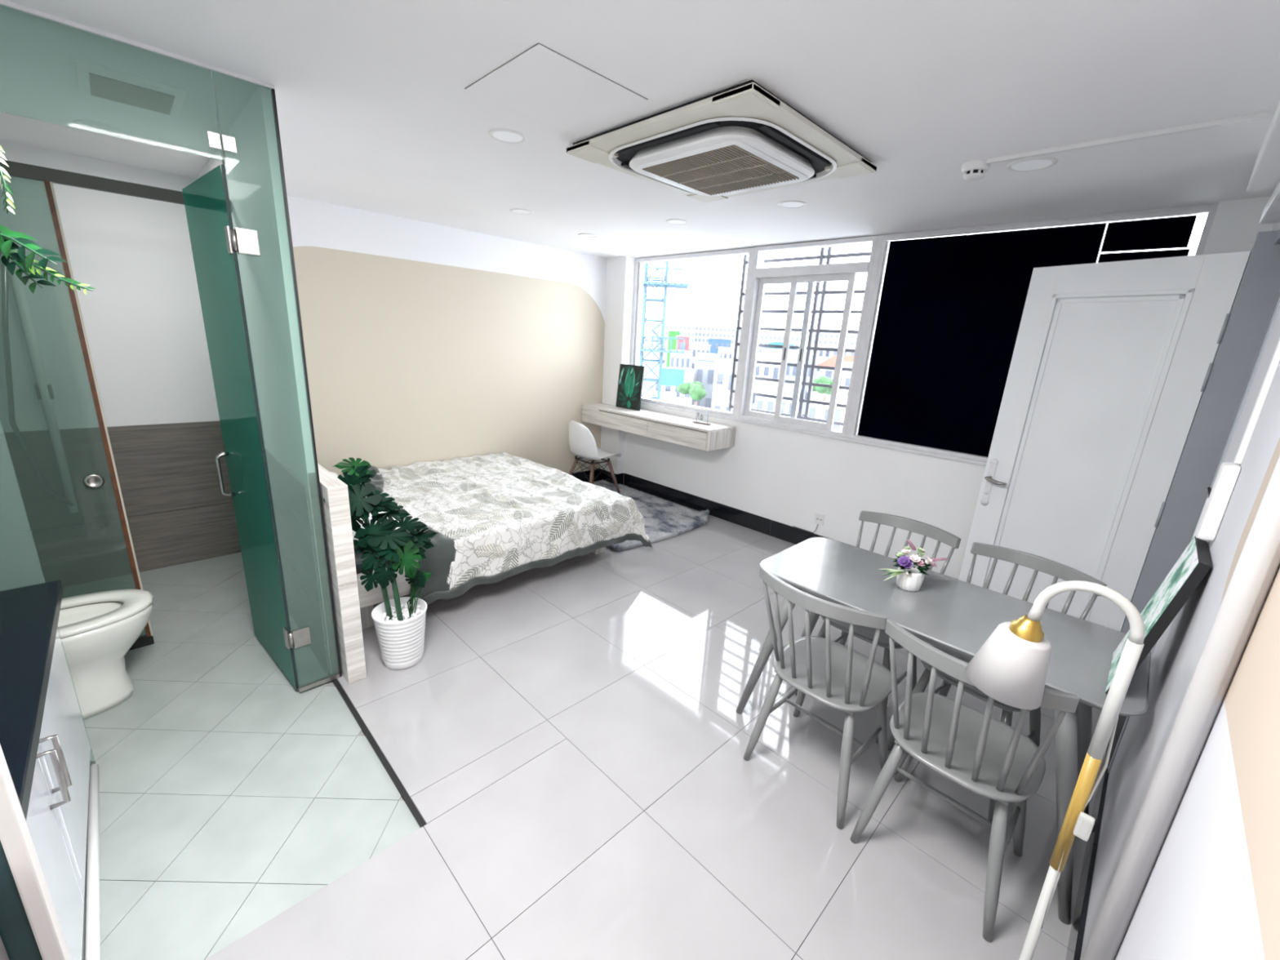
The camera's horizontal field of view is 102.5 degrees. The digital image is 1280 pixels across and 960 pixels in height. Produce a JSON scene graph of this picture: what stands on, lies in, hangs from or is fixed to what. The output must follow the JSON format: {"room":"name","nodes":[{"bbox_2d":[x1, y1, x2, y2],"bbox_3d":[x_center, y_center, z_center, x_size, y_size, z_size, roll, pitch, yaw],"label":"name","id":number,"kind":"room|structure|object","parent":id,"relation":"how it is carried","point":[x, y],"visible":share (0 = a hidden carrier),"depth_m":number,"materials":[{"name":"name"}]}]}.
{"room":"studio apartment","nodes":[
{"label":"studio apartment","id":0,"kind":"room"},
{"bbox_2d":[195,86,338,674],"bbox_3d":[-2.064,-0.452,2.788,0.036,2.420,1.947,-12,21,-43],"label":"wall","id":1,"kind":"structure","parent":0,"point":[254,180],"depth_m":2.19,"materials":[{"name":"glass"}]},
{"bbox_2d":[0,420,330,675],"bbox_3d":[-2.638,0.374,2.482,1.446,0.952,1.932,-12,21,-43],"label":"wainscoting","id":2,"kind":"structure","parent":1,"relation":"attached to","point":[162,469],"depth_m":3.11,"materials":[{"name":"brown wood"}]},
{"bbox_2d":[0,140,607,524],"bbox_3d":[-2.086,-0.823,4.169,5.107,2.440,0.120,-12,21,-43],"label":"wall","id":3,"kind":"structure","parent":0,"point":[423,341],"depth_m":3.88,"materials":[{"name":"paint"}]},
{"bbox_2d":[0,226,79,513],"bbox_3d":[-3.344,-0.541,2.789,0.181,1.550,0.092,-12,21,-43],"label":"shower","id":4,"kind":"object","parent":3,"relation":"attached to","point":[44,391],"visible":0.97,"depth_m":2.81,"materials":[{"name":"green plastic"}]},
{"bbox_2d":[572,468,599,482],"bbox_3d":[-1.596,0.172,4.910,3.163,0.144,0.011,-12,21,-43],"label":"baseboard","id":5,"kind":"structure","parent":3,"relation":"attached to","point":[580,475],"depth_m":5.85,"materials":[{"name":"black tile"}]},
{"bbox_2d":[62,480,1126,959],"bbox_3d":[-0.349,0.973,2.720,5.057,0.100,5.288,-12,21,-43],"label":"floor","id":6,"kind":"structure","parent":0,"point":[569,740],"depth_m":1.87,"materials":[{"name":"tile"}]},
{"bbox_2d":[0,936,8,959],"bbox_3d":[-0.992,1.141,0.387,0.681,0.766,0.864,-12,21,-43],"label":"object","id":7,"kind":"object","parent":6,"relation":"on","point":[3,955],"visible":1,"depth_m":0.84,"materials":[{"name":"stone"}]},
{"bbox_2d":[0,744,71,959],"bbox_3d":[-1.259,0.435,0.543,0.725,2.011,0.038,-12,21,-43],"label":"door frame","id":8,"kind":"structure","parent":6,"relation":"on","point":[30,927],"depth_m":0.85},
{"bbox_2d":[26,628,90,959],"bbox_3d":[-1.780,0.904,1.170,0.701,0.719,1.196,-12,21,-43],"label":"base cabinet","id":9,"kind":"object","parent":6,"relation":"on","point":[56,821],"visible":0.56,"depth_m":1.31,"materials":[{"name":"white plastic"}]},
{"bbox_2d":[0,580,62,820],"bbox_3d":[-1.738,0.546,1.047,0.702,0.040,1.263,-12,21,-43],"label":"countertop","id":10,"kind":"structure","parent":9,"relation":"on","point":[29,615],"depth_m":1.28,"materials":[{"name":"black stone"}]},
{"bbox_2d":[57,589,153,719],"bbox_3d":[-2.425,0.572,2.006,0.770,0.847,0.400,-12,21,-43],"label":"toilet","id":11,"kind":"object","parent":6,"relation":"on","point":[96,631],"visible":0.6,"depth_m":2.14,"materials":[{"name":"ceramic"}]},
{"bbox_2d":[0,160,232,650],"bbox_3d":[-2.535,-0.189,2.253,1.444,2.165,0.046,-12,21,-43],"label":"glass shower door","id":12,"kind":"structure","parent":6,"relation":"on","point":[49,175],"depth_m":2.23,"materials":[{"name":"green glass"}]},
{"bbox_2d":[0,0,342,765],"bbox_3d":[-1.905,-0.123,1.642,1.482,2.416,0.080,-12,21,-43],"label":"glass wall","id":13,"kind":"structure","parent":6,"relation":"on","point":[224,143],"depth_m":1.80,"materials":[{"name":"glass"}]},
{"bbox_2d":[84,763,100,959],"bbox_3d":[-1.583,1.178,1.485,1.162,0.028,0.028,18,21,42],"label":"trim","id":14,"kind":"structure","parent":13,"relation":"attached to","point":[92,952],"depth_m":1.51,"materials":[{"name":"white plastic"}]},
{"bbox_2d":[182,164,311,689],"bbox_3d":[-1.723,-0.136,2.243,0.661,2.113,0.116,15,19,37],"label":"door","id":15,"kind":"structure","parent":13,"relation":"in","point":[216,245],"depth_m":2.17,"materials":[{"name":"glass"}]},
{"bbox_2d":[332,679,426,827],"bbox_3d":[-1.088,1.063,2.085,0.017,0.014,1.026,-12,21,-43],"label":"trim","id":16,"kind":"structure","parent":6,"relation":"on","point":[404,795],"depth_m":2.00,"materials":[{"name":"metal"}]},
{"bbox_2d":[323,457,437,670],"bbox_3d":[-1.188,0.411,2.435,0.469,1.039,0.258,-7,18,-32],"label":"monstera","id":17,"kind":"object","parent":6,"relation":"on","point":[399,622],"visible":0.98,"depth_m":2.38,"materials":[{"name":"green plant"}]},
{"bbox_2d":[371,596,426,670],"bbox_3d":[-1.186,0.770,2.556,0.248,0.285,0.248,-12,21,-43],"label":"pot","id":18,"kind":"object","parent":6,"relation":"on","point":[401,634],"depth_m":2.49,"materials":[{"name":"ceramic"}]},
{"bbox_2d":[317,463,605,684],"bbox_3d":[-1.334,0.112,3.652,2.010,0.954,2.052,-12,21,-43],"label":"bed","id":19,"kind":"object","parent":6,"relation":"on","point":[353,604],"visible":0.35,"depth_m":2.31,"materials":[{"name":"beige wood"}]},
{"bbox_2d":[354,547,387,573],"bbox_3d":[-1.414,0.162,3.784,1.894,0.129,1.725,-12,21,-43],"label":"mattress","id":20,"kind":"object","parent":19,"relation":"on","point":[358,560],"visible":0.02,"depth_m":2.63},
{"bbox_2d":[351,511,409,540],"bbox_3d":[-1.621,0.244,2.934,0.620,0.148,0.380,16,20,39],"label":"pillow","id":21,"kind":"object","parent":20,"relation":"on","point":[370,517],"visible":0.04,"depth_m":2.81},
{"bbox_2d":[364,452,652,604],"bbox_3d":[-1.194,0.214,3.940,1.821,0.433,1.962,-12,21,-43],"label":"duvet","id":22,"kind":"object","parent":20,"relation":"on","point":[495,517],"visible":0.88,"depth_m":3.51,"materials":[{"name":"white fabric"}]},
{"bbox_2d":[593,479,709,551],"bbox_3d":[-0.261,0.245,4.984,1.298,0.109,1.682,-12,21,-43],"label":"rug","id":23,"kind":"object","parent":6,"relation":"on","point":[664,519],"visible":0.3,"depth_m":4.84,"materials":[{"name":"fabric"}]},
{"bbox_2d":[568,420,622,493],"bbox_3d":[-0.500,-0.232,5.279,0.503,0.794,0.471,-12,21,-43],"label":"shell chair","id":24,"kind":"object","parent":23,"relation":"on","point":[582,442],"visible":1,"depth_m":5.10,"materials":[{"name":"white plastic"}]},
{"bbox_2d":[743,566,891,829],"bbox_3d":[0.697,0.749,1.940,0.517,0.864,0.452,-11,21,-42],"label":"dining chair","id":25,"kind":"object","parent":6,"relation":"on","point":[833,673],"visible":0.99,"depth_m":1.86,"materials":[{"name":"grey paint"}]},
{"bbox_2d":[795,511,961,743],"bbox_3d":[1.104,0.643,2.409,0.517,0.864,0.452,-11,21,-42],"label":"dining chair","id":26,"kind":"object","parent":6,"relation":"on","point":[865,633],"visible":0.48,"depth_m":2.39,"materials":[{"name":"grey paint"}]},
{"bbox_2d":[736,537,1151,924],"bbox_3d":[1.050,0.805,2.013,0.575,0.758,1.215,-12,21,-43],"label":"dining table","id":27,"kind":"object","parent":6,"relation":"on","point":[956,616],"visible":0.73,"depth_m":1.79,"materials":[{"name":"grey paint"}]},
{"bbox_2d":[882,539,947,591],"bbox_3d":[1.026,0.325,1.955,0.243,0.193,0.146,-6,18,-30],"label":"flower pot","id":28,"kind":"object","parent":27,"relation":"on","point":[909,577],"visible":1,"depth_m":1.94,"materials":[{"name":"white ceramic"}]},
{"bbox_2d":[850,619,1079,942],"bbox_3d":[1.001,0.855,1.616,0.517,0.864,0.452,-11,21,-42],"label":"dining chair","id":29,"kind":"object","parent":6,"relation":"on","point":[991,758],"visible":0.94,"depth_m":1.54,"materials":[{"name":"grey paint"}]},
{"bbox_2d":[887,542,1106,822],"bbox_3d":[1.401,0.756,2.060,0.517,0.864,0.452,-7,19,-34],"label":"dining chair","id":30,"kind":"object","parent":6,"relation":"on","point":[1038,563],"visible":0.38,"depth_m":2.06,"materials":[{"name":"grey paint"}]},
{"bbox_2d":[964,580,1145,959],"bbox_3d":[0.924,0.798,1.228,0.261,1.166,0.408,5,15,5],"label":"floor lamp","id":31,"kind":"object","parent":6,"relation":"on","point":[1011,667],"visible":1,"depth_m":1.20,"materials":[{"name":"white metal"}]},
{"bbox_2d":[1008,614,1044,642],"bbox_3d":[0.923,0.355,1.227,0.069,0.063,0.070,-12,21,-43],"label":"socket","id":32,"kind":"object","parent":31,"relation":"attached to","point":[1028,628],"depth_m":1.21,"materials":[{"name":"gold metal"}]},
{"bbox_2d":[1073,811,1094,841],"bbox_3d":[1.029,0.803,1.190,0.018,0.060,0.028,-12,21,-43],"label":"switch","id":33,"kind":"object","parent":31,"relation":"attached to","point":[1083,824],"depth_m":1.19,"materials":[{"name":"white plastic"}]},
{"bbox_2d":[0,0,1279,258],"bbox_3d":[-0.193,-1.454,2.070,5.107,0.106,5.288,-12,21,-43],"label":"ceiling","id":34,"kind":"structure","parent":0,"point":[376,113],"depth_m":1.72,"materials":[{"name":"paint"}]},
{"bbox_2d":[0,146,95,294],"bbox_3d":[-1.211,-0.708,0.805,0.528,0.770,0.160,-1,16,-15],"label":"plant","id":35,"kind":"object","parent":34,"relation":"hanging from","point":[7,246],"visible":1,"depth_m":0.91,"materials":[{"name":"green plant"}]},
{"bbox_2d":[73,119,126,134],"bbox_3d":[-2.435,-1.592,2.320,0.168,0.006,0.168,-12,21,-43],"label":"recessed light","id":36,"kind":"object","parent":34,"relation":"in","point":[92,125],"visible":1,"depth_m":2.31,"materials":[{"name":"white plastic"}]},
{"bbox_2d":[80,122,121,133],"bbox_3d":[-2.435,-1.592,2.320,0.134,0.001,0.134,-12,21,-43],"label":"diffuser","id":37,"kind":"object","parent":36,"relation":"attached to","point":[93,126],"depth_m":2.32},
{"bbox_2d":[74,58,186,117],"bbox_3d":[-1.888,-1.441,1.910,0.280,0.019,0.350,-12,21,-43],"label":"ceiling vent","id":38,"kind":"object","parent":34,"relation":"in","point":[93,80],"visible":1,"depth_m":1.87,"materials":[{"name":"white plastic"}]},
{"bbox_2d":[88,73,174,115],"bbox_3d":[-1.898,-1.437,1.921,0.220,0.004,0.252,-12,21,-43],"label":"grille","id":39,"kind":"object","parent":38,"relation":"attached to","point":[100,86],"depth_m":1.91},
{"bbox_2d":[488,128,527,143],"bbox_3d":[-0.558,-1.450,2.168,0.158,0.006,0.158,-12,21,-43],"label":"recessed light","id":40,"kind":"object","parent":34,"relation":"in","point":[502,135],"visible":1,"depth_m":2.16,"materials":[{"name":"white plastic"}]},
{"bbox_2d":[493,131,522,142],"bbox_3d":[-0.558,-1.449,2.168,0.126,0.001,0.126,-12,21,-43],"label":"diffuser","id":41,"kind":"object","parent":40,"relation":"attached to","point":[502,135],"depth_m":2.17,"materials":[{"name":"plastic"}]},
{"bbox_2d":[510,208,533,214],"bbox_3d":[-0.808,-1.833,3.509,0.158,0.006,0.158,-12,21,-43],"label":"recessed light","id":42,"kind":"object","parent":34,"relation":"in","point":[517,211],"visible":1,"depth_m":3.50,"materials":[{"name":"white plastic"}]},
{"bbox_2d":[464,42,648,130],"bbox_3d":[-0.287,-1.323,1.763,0.444,0.004,0.448,-12,21,-43],"label":"ceiling hatch","id":43,"kind":"object","parent":34,"relation":"attached to","point":[540,82],"visible":1,"depth_m":1.73,"materials":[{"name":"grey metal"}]},
{"bbox_2d":[666,218,688,224],"bbox_3d":[0.258,-1.784,3.551,0.158,0.006,0.158,-12,21,-43],"label":"recessed light","id":44,"kind":"object","parent":34,"relation":"in","point":[673,221],"visible":1,"depth_m":3.54,"materials":[{"name":"white plastic"}]},
{"bbox_2d":[566,80,876,202],"bbox_3d":[0.355,-1.373,2.229,0.960,0.086,0.950,-12,21,-43],"label":"air conditioner","id":45,"kind":"object","parent":34,"relation":"attached to","point":[742,139],"visible":1,"depth_m":2.03,"materials":[{"name":"beige plastic"}]},
{"bbox_2d":[641,145,799,195],"bbox_3d":[0.352,-1.337,2.239,0.490,0.009,0.490,-12,21,-43],"label":"grille","id":46,"kind":"object","parent":45,"relation":"attached to","point":[723,169],"depth_m":2.21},
{"bbox_2d":[777,200,806,208],"bbox_3d":[0.875,-1.585,2.955,0.158,0.006,0.158,-12,21,-43],"label":"recessed light","id":47,"kind":"object","parent":34,"relation":"in","point":[786,204],"visible":1,"depth_m":2.94,"materials":[{"name":"white plastic"}]},
{"bbox_2d":[781,202,803,207],"bbox_3d":[0.875,-1.584,2.955,0.126,0.001,0.126,-12,21,-43],"label":"diffuser","id":48,"kind":"object","parent":47,"relation":"attached to","point":[787,204],"depth_m":2.96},
{"bbox_2d":[960,160,990,180],"bbox_3d":[1.428,-1.315,2.192,0.104,0.059,0.104,-12,21,-43],"label":"smoke detector","id":49,"kind":"object","parent":34,"relation":"attached to","point":[975,170],"visible":0.99,"depth_m":2.16,"materials":[{"name":"white plastic"}]},
{"bbox_2d":[1005,156,1057,171],"bbox_3d":[1.637,-1.319,2.149,0.178,0.006,0.178,-12,21,-43],"label":"recessed light","id":50,"kind":"object","parent":34,"relation":"in","point":[1029,164],"visible":0.98,"depth_m":2.14,"materials":[{"name":"white plastic"}]},
{"bbox_2d":[1011,160,1052,170],"bbox_3d":[1.637,-1.319,2.149,0.143,0.001,0.143,-12,21,-43],"label":"diffuser","id":51,"kind":"object","parent":50,"relation":"attached to","point":[1032,164],"depth_m":2.15,"materials":[{"name":"plastic"}]},
{"bbox_2d":[986,111,1271,164],"bbox_3d":[1.708,-1.233,1.871,0.022,0.016,0.765,-12,21,-43],"label":"cable trunking","id":52,"kind":"object","parent":34,"relation":"attached to","point":[1263,115],"visible":1,"depth_m":1.81,"materials":[{"name":"white plastic"}]},
{"bbox_2d":[600,196,1274,579],"bbox_3d":[1.320,-0.648,4.200,0.249,2.420,4.688,-12,21,-43],"label":"wall","id":53,"kind":"structure","parent":0,"point":[785,475],"depth_m":4.20,"materials":[{"name":"white paint"}]},
{"bbox_2d":[599,468,623,484],"bbox_3d":[-0.330,-0.035,5.923,0.107,0.144,0.297,-12,21,-43],"label":"baseboard","id":54,"kind":"structure","parent":53,"relation":"attached to","point":[620,477],"depth_m":5.86,"materials":[{"name":"black tile"}]},
{"bbox_2d":[581,403,736,451],"bbox_3d":[0.116,-0.565,5.148,0.400,0.185,1.750,-12,21,-43],"label":"desk","id":55,"kind":"object","parent":53,"relation":"attached to","point":[677,429],"visible":0.92,"depth_m":4.84,"materials":[{"name":"beige wood"}]},
{"bbox_2d":[615,364,644,410],"bbox_3d":[-0.106,-0.975,5.389,0.345,0.455,0.059,17,20,41],"label":"picture","id":56,"kind":"object","parent":55,"relation":"on","point":[630,383],"visible":1,"depth_m":5.37},
{"bbox_2d":[624,368,635,408],"bbox_3d":[-0.114,-0.962,5.384,0.036,0.409,0.146,-12,21,-43],"label":"print","id":57,"kind":"object","parent":56,"relation":"attached to","point":[629,373],"depth_m":5.38},
{"bbox_2d":[617,365,641,405],"bbox_3d":[-0.112,-0.978,5.381,0.044,0.420,0.319,-12,21,-43],"label":"print","id":58,"kind":"object","parent":56,"relation":"attached to","point":[629,383],"depth_m":5.37},
{"bbox_2d":[630,247,755,417],"bbox_3d":[0.452,-1.420,4.990,0.110,1.432,1.455,-12,21,-43],"label":"window","id":59,"kind":"structure","parent":53,"relation":"in","point":[639,263],"depth_m":4.84,"materials":[{"name":"white metal"}]},
{"bbox_2d":[728,254,747,412],"bbox_3d":[0.916,-1.315,4.703,0.066,1.375,0.048,-12,21,-43],"label":"window frame","id":60,"kind":"structure","parent":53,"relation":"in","point":[745,256],"depth_m":4.73,"materials":[{"name":"paint"}]},
{"bbox_2d":[623,472,957,579],"bbox_3d":[1.312,0.473,4.419,0.011,0.144,4.288,-12,21,-43],"label":"baseboard","id":61,"kind":"structure","parent":53,"relation":"attached to","point":[793,535],"depth_m":4.89,"materials":[{"name":"black tile"}]},
{"bbox_2d":[794,512,825,533],"bbox_3d":[1.409,0.344,4.289,0.015,0.178,0.255,-12,21,-43],"label":"wall socket","id":62,"kind":"object","parent":53,"relation":"attached to","point":[819,518],"visible":1,"depth_m":4.22,"materials":[{"name":"white plastic"}]},
{"bbox_2d":[737,235,883,437],"bbox_3d":[1.325,-1.137,4.144,0.114,1.432,1.041,-12,21,-43],"label":"window","id":63,"kind":"structure","parent":53,"relation":"in","point":[793,275],"depth_m":4.09,"materials":[{"name":"white metal"}]},
{"bbox_2d":[764,246,871,264],"bbox_3d":[1.402,-1.778,4.100,0.066,0.122,0.902,-12,21,-43],"label":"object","id":64,"kind":"structure","parent":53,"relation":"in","point":[828,257],"depth_m":4.06,"materials":[{"name":"paint"}]},
{"bbox_2d":[796,281,846,422],"bbox_3d":[1.485,-1.028,4.176,0.066,1.093,0.270,-12,21,-43],"label":"window frame","id":65,"kind":"structure","parent":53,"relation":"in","point":[818,330],"depth_m":4.22,"materials":[{"name":"paint"}]},
{"bbox_2d":[849,203,1218,462],"bbox_3d":[2.233,-0.837,3.240,0.131,1.432,1.590,-12,21,-43],"label":"window","id":66,"kind":"structure","parent":53,"relation":"in","point":[947,312],"depth_m":3.37,"materials":[{"name":"glass"}]},
{"bbox_2d":[1079,222,1279,959],"bbox_3d":[1.212,0.233,0.979,5.107,2.420,0.120,-12,21,-43],"label":"wall","id":67,"kind":"structure","parent":0,"point":[1211,891],"depth_m":0.77,"materials":[{"name":"paint"}]},
{"bbox_2d":[1065,768,1108,959],"bbox_3d":[0.980,1.338,1.207,2.256,0.144,0.011,-12,21,-43],"label":"baseboard","id":68,"kind":"structure","parent":67,"relation":"attached to","point":[1074,946],"depth_m":1.57,"materials":[{"name":"black tile"}]},
{"bbox_2d":[958,250,1251,631],"bbox_3d":[2.204,-0.006,2.641,0.110,2.092,0.811,-5,17,-28],"label":"door","id":69,"kind":"structure","parent":67,"relation":"in","point":[1111,366],"depth_m":2.53,"materials":[{"name":"white paint"}]},
{"bbox_2d":[1105,535,1211,694],"bbox_3d":[1.432,0.377,1.426,0.290,0.426,0.102,-12,21,-43],"label":"picture","id":70,"kind":"object","parent":67,"relation":"attached to","point":[1193,564],"visible":0.71,"depth_m":1.34,"materials":[{"name":"green paper"}]},
{"bbox_2d":[1080,455,1279,959],"bbox_3d":[0.929,0.327,0.837,0.040,2.278,0.039,-12,21,-43],"label":"pipe","id":71,"kind":"object","parent":67,"relation":"attached to","point":[1257,566],"visible":1,"depth_m":0.84,"materials":[{"name":"white paint"}]},
{"bbox_2d":[1107,229,1279,773],"bbox_3d":[2.181,0.141,1.982,0.930,2.170,0.202,-12,21,-43],"label":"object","id":72,"kind":"structure","parent":67,"relation":"attached to","point":[1256,304],"depth_m":2.17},
{"bbox_2d":[1193,462,1240,544],"bbox_3d":[1.566,0.063,1.403,0.222,0.240,0.034,-12,21,-43],"label":"intercom","id":73,"kind":"object","parent":67,"relation":"attached to","point":[1215,505],"visible":0.88,"depth_m":1.32,"materials":[{"name":"white plastic"}]},
{"bbox_2d":[1233,337,1279,463],"bbox_3d":[1.564,-0.423,1.222,0.025,0.788,0.012,-12,21,-43],"label":"cable cover","id":74,"kind":"object","parent":67,"relation":"attached to","point":[1275,360],"visible":1,"depth_m":1.28,"materials":[{"name":"white plastic"}]},
{"bbox_2d":[1246,101,1279,191],"bbox_3d":[1.724,-1.009,1.282,1.720,0.135,0.135,-12,21,-43],"label":"beam","id":75,"kind":"structure","parent":67,"relation":"attached to","point":[1265,175],"depth_m":1.68,"materials":[{"name":"white paint"}]},
{"bbox_2d":[1259,181,1279,223],"bbox_3d":[2.003,-0.931,1.549,1.260,0.065,0.070,-12,21,-43],"label":"trunking","id":76,"kind":"structure","parent":67,"relation":"attached to","point":[1271,212],"depth_m":1.85,"materials":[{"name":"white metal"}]},
{"label":"outside","id":77,"kind":"structure","parent":0,"visible":0},
{"bbox_2d":[647,366,653,397],"bbox_3d":[58.363,-36.932,243.305,414.000,0.200,580.000,-12,21,-43],"label":"ground","id":78,"kind":"structure","parent":77,"point":[650,394],"depth_m":253.47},
{"bbox_2d":[638,346,651,396],"bbox_3d":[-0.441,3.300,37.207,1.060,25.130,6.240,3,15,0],"label":"house","id":79,"kind":"structure","parent":78,"relation":"on","point":[645,353],"depth_m":31.37,"materials":[{"name":"white"}]},
{"bbox_2d":[656,342,667,367],"bbox_3d":[6.646,-25.300,143.121,11.410,24.830,10.812,-12,21,-43],"label":"house","id":80,"kind":"structure","parent":78,"relation":"on","point":[664,354],"depth_m":135.94,"materials":[{"name":"white"}]},
{"bbox_2d":[639,261,689,399],"bbox_3d":[0.000,6.055,19.399,1.638,29.314,1.025,4,15,2],"label":"lattice tower","id":81,"kind":"structure","parent":78,"relation":"on","point":[646,282],"depth_m":16.07,"materials":[{"name":"metal"}]},
{"bbox_2d":[648,322,696,388],"bbox_3d":[17.151,-66.585,277.748,24.530,34.110,25.349,-12,21,-43],"label":"apartment building","id":82,"kind":"structure","parent":78,"relation":"on","point":[687,330],"depth_m":268.67,"materials":[{"name":"white"}]},
{"bbox_2d":[666,329,680,367],"bbox_3d":[7.210,-21.157,122.531,7.967,27.830,7.537,-12,21,-43],"label":"building","id":83,"kind":"structure","parent":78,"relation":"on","point":[671,333],"depth_m":115.69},
{"bbox_2d":[653,366,695,404],"bbox_3d":[3.006,-0.818,57.407,4.270,22.730,5.840,4,15,3],"label":"house","id":84,"kind":"structure","parent":78,"relation":"on","point":[669,393],"depth_m":52.70,"materials":[{"name":"white"}]},
{"bbox_2d":[669,349,692,368],"bbox_3d":[6.579,-11.367,94.067,3.750,24.000,8.240,4,15,3],"label":"house","id":85,"kind":"structure","parent":78,"relation":"on","point":[677,360],"depth_m":87.44,"materials":[{"name":"white"}]},
{"bbox_2d":[675,335,690,350],"bbox_3d":[7.681,-15.197,103.338,7.947,26.580,7.372,-12,21,-43],"label":"house","id":86,"kind":"structure","parent":78,"relation":"on","point":[680,347],"depth_m":96.31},
{"bbox_2d":[676,381,706,405],"bbox_3d":[4.438,1.913,48.872,2.726,22.154,2.900,-5,17,-26],"label":"tree","id":87,"kind":"object","parent":78,"relation":"on","point":[695,389],"visible":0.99,"depth_m":45.48,"materials":[{"name":"plant"}]},
{"bbox_2d":[688,343,711,403],"bbox_3d":[13.621,-20.631,127.287,11.353,25.000,10.647,-12,21,-43],"label":"house","id":88,"kind":"structure","parent":78,"relation":"on","point":[695,348],"depth_m":119.54,"materials":[{"name":"white"}]},
{"bbox_2d":[691,356,718,408],"bbox_3d":[6.873,-2.277,61.259,2.640,23.920,4.240,5,15,6],"label":"house","id":89,"kind":"structure","parent":78,"relation":"on","point":[704,367],"depth_m":56.70,"materials":[{"name":"white"}]},
{"bbox_2d":[697,352,720,359],"bbox_3d":[10.552,-9.042,86.672,3.740,23.880,6.840,5,15,6],"label":"house","id":90,"kind":"structure","parent":78,"relation":"on","point":[700,354],"depth_m":80.98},
{"bbox_2d":[694,324,741,347],"bbox_3d":[43.789,-70.069,294.752,26.285,34.730,29.218,-12,21,-43],"label":"apartment building","id":91,"kind":"structure","parent":78,"relation":"on","point":[703,332],"depth_m":285.71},
{"bbox_2d":[708,337,731,353],"bbox_3d":[20.667,-24.898,140.849,10.186,26.800,9.737,-12,21,-43],"label":"house","id":92,"kind":"structure","parent":78,"relation":"on","point":[715,343],"depth_m":133.85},
{"bbox_2d":[711,359,737,411],"bbox_3d":[8.038,-0.243,54.021,2.540,23.970,4.840,6,16,8],"label":"house","id":93,"kind":"structure","parent":78,"relation":"on","point":[723,368],"depth_m":49.66,"materials":[{"name":"white"}]},
{"bbox_2d":[718,346,738,360],"bbox_3d":[18.709,-16.292,112.921,11.822,24.820,10.347,-12,21,-43],"label":"house","id":94,"kind":"structure","parent":78,"relation":"on","point":[726,353],"depth_m":105.34,"materials":[{"name":"white"}]},
{"bbox_2d":[751,354,781,408],"bbox_3d":[14.235,-2.654,62.949,3.330,24.560,7.840,7,16,12],"label":"house","id":95,"kind":"structure","parent":78,"relation":"on","point":[765,371],"depth_m":56.98,"materials":[{"name":"white"}]},
{"bbox_2d":[754,379,801,413],"bbox_3d":[10.558,3.162,44.419,3.390,22.780,7.240,7,16,14],"label":"house","id":96,"kind":"structure","parent":78,"relation":"on","point":[765,387],"depth_m":38.50,"materials":[{"name":"white"}]},
{"bbox_2d":[758,333,799,354],"bbox_3d":[66.638,-55.165,251.742,19.965,31.340,22.116,-12,21,-43],"label":"apartment building","id":97,"kind":"structure","parent":78,"relation":"on","point":[765,338],"depth_m":243.07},
{"bbox_2d":[762,342,796,355],"bbox_3d":[28.162,-15.507,108.857,10.483,26.500,9.768,-12,21,-43],"label":"hall","id":98,"kind":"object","parent":78,"relation":"on","point":[766,351],"visible":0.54,"depth_m":102.17,"materials":[{"name":"white"}]},
{"bbox_2d":[785,352,813,416],"bbox_3d":[20.138,-4.374,69.719,3.810,24.930,7.240,8,16,16],"label":"house","id":99,"kind":"structure","parent":78,"relation":"on","point":[793,357],"depth_m":63.86,"materials":[{"name":"white"}]},
{"bbox_2d":[805,342,832,378],"bbox_3d":[38.428,-17.599,118.071,12.620,26.770,10.665,-12,21,-43],"label":"house","id":100,"kind":"structure","parent":78,"relation":"on","point":[822,356],"depth_m":110.26,"materials":[{"name":"white"}]},
{"bbox_2d":[808,376,841,419],"bbox_3d":[10.637,5.210,34.577,1.725,24.064,1.738,-12,21,-43],"label":"tree","id":101,"kind":"object","parent":78,"relation":"on","point":[823,380],"visible":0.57,"depth_m":31.11,"materials":[{"name":"plant"}]},
{"bbox_2d":[806,387,848,431],"bbox_3d":[12.572,4.652,38.953,2.680,23.030,6.840,9,16,19],"label":"house","id":102,"kind":"structure","parent":78,"relation":"on","point":[815,411],"depth_m":33.69,"materials":[{"name":"white"}]},
{"bbox_2d":[807,332,857,357],"bbox_3d":[99.385,-57.495,262.083,23.617,33.940,32.045,-12,21,-43],"label":"apartment building","id":103,"kind":"structure","parent":78,"relation":"on","point":[825,337],"depth_m":253.78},
{"bbox_2d":[817,355,853,379],"bbox_3d":[25.173,-3.629,67.925,6.200,25.000,6.800,9,16,20],"label":"villa","id":104,"kind":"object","parent":78,"relation":"on","point":[831,362],"visible":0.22,"depth_m":63.26,"materials":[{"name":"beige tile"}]},
{"bbox_2d":[831,345,855,357],"bbox_3d":[42.306,-14.102,106.722,12.612,26.480,11.492,-12,21,-43],"label":"house","id":105,"kind":"structure","parent":78,"relation":"on","point":[833,353],"depth_m":99.44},
{"bbox_2d":[840,361,853,386],"bbox_3d":[18.678,1.315,49.489,2.990,24.540,7.840,9,16,21],"label":"house","id":106,"kind":"structure","parent":78,"relation":"on","point":[845,379],"depth_m":43.84,"materials":[{"name":"white"}]},
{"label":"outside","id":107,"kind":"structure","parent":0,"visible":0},
{"bbox_2d":[661,368,684,386],"bbox_3d":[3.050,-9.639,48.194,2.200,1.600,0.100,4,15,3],"label":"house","id":108,"kind":"structure","parent":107,"point":[669,376],"depth_m":48.13,"materials":[{"name":"teal"}]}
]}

